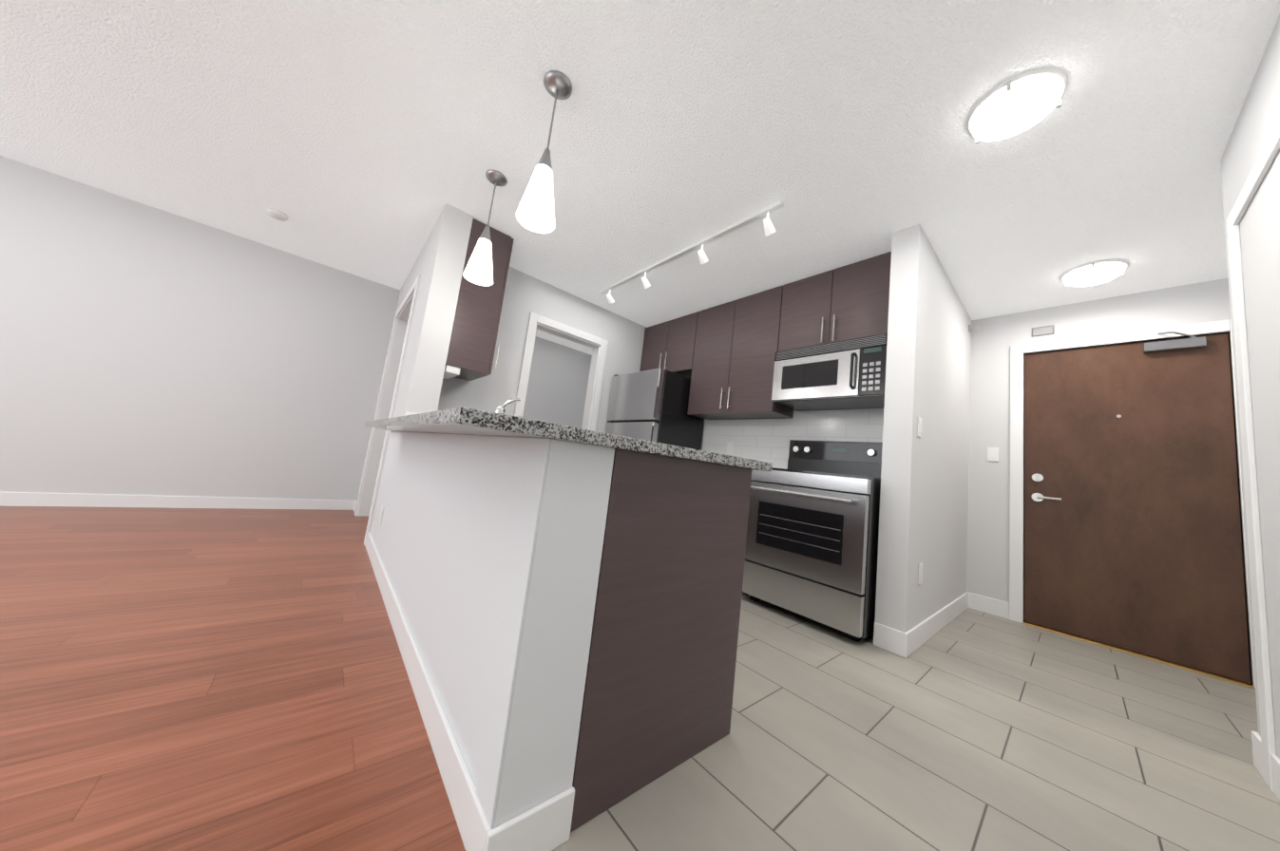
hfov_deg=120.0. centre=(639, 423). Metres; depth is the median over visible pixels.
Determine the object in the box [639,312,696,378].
upper cabinet
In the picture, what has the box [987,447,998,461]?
light switch
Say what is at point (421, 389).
wall
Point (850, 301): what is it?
upper cabinet
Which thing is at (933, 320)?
wall
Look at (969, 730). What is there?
floor
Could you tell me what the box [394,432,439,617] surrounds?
wall
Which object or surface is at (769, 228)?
rail
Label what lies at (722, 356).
upper cabinet
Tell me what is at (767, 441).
backsplash
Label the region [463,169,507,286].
pendant light
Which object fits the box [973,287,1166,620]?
wall
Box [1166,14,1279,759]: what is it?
wall
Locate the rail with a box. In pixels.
[599,200,783,305]
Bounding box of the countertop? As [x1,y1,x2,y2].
[363,406,772,472]
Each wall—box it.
[0,155,399,500]
[353,203,473,501]
[369,242,646,533]
[405,432,477,683]
[700,257,946,628]
[874,223,923,632]
[938,274,976,611]
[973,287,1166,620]
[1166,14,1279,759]
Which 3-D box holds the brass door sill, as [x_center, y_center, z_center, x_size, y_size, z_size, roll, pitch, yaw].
[3.176,1.492,2.438,0.100,0.012,0.900,12,-8,-40]
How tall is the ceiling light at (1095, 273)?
0.080 m
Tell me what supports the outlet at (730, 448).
attached to the backsplash
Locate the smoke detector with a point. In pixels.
(276, 214)
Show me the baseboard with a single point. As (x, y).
(544, 827)
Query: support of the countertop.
on the base cabinet at (569, 600)
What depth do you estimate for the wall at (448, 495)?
1.29 m
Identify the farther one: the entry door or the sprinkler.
the sprinkler
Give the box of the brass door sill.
[1022,620,1254,688]
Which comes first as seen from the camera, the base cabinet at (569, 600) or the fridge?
the base cabinet at (569, 600)
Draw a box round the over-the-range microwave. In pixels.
[771,333,887,411]
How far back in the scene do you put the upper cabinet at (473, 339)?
2.69 m
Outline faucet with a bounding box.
[495,398,519,413]
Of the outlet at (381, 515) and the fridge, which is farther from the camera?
the fridge
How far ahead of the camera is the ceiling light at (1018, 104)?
1.45 m
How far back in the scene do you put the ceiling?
1.84 m
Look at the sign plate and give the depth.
2.94 m
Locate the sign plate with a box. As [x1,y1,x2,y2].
[1031,325,1053,337]
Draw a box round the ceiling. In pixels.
[0,0,1279,355]
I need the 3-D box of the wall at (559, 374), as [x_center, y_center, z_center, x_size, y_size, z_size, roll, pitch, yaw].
[-0.868,-0.092,3.663,2.592,2.450,0.134,12,-8,-40]
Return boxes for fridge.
[604,367,704,450]
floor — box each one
[0,505,465,850]
[551,593,1279,850]
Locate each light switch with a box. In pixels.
[917,417,922,438]
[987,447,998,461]
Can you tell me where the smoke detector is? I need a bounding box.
[266,208,287,221]
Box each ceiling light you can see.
[966,67,1068,144]
[1059,258,1128,286]
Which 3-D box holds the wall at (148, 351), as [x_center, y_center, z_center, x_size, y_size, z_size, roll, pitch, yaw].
[-3.573,-0.438,3.506,7.240,2.450,0.120,12,-8,-40]
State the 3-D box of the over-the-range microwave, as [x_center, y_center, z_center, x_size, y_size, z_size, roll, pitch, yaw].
[1.419,-0.334,2.697,0.457,0.398,0.762,12,-8,-40]
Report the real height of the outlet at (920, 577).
0.115 m
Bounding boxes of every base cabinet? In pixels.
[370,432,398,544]
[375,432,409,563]
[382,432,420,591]
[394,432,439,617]
[432,436,752,832]
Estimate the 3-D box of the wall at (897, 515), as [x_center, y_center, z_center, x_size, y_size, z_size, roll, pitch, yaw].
[1.481,0.015,2.124,0.002,2.450,0.142,12,-8,-40]
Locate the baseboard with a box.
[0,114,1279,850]
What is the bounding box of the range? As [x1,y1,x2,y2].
[742,439,882,642]
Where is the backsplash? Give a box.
[702,408,883,469]
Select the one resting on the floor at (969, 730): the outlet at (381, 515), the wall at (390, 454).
the wall at (390, 454)
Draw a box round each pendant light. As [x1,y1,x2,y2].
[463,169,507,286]
[515,70,572,233]
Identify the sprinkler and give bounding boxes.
[968,324,978,332]
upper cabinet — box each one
[442,218,514,381]
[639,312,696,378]
[687,285,793,420]
[776,251,891,351]
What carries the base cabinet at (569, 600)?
on the floor at (969, 730)
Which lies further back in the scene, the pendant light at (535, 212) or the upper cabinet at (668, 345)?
the upper cabinet at (668, 345)
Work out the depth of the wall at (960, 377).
2.86 m
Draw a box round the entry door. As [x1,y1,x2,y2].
[1024,331,1251,684]
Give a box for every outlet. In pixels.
[378,505,383,525]
[726,441,733,454]
[917,562,922,584]
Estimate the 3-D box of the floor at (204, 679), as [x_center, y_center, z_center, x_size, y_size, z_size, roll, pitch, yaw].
[-3.246,0.546,0.942,4.550,0.003,4.193,12,-8,-40]
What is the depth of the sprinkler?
3.18 m
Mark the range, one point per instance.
(811, 543)
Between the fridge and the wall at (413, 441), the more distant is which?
the fridge
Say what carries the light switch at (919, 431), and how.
attached to the wall at (897, 515)

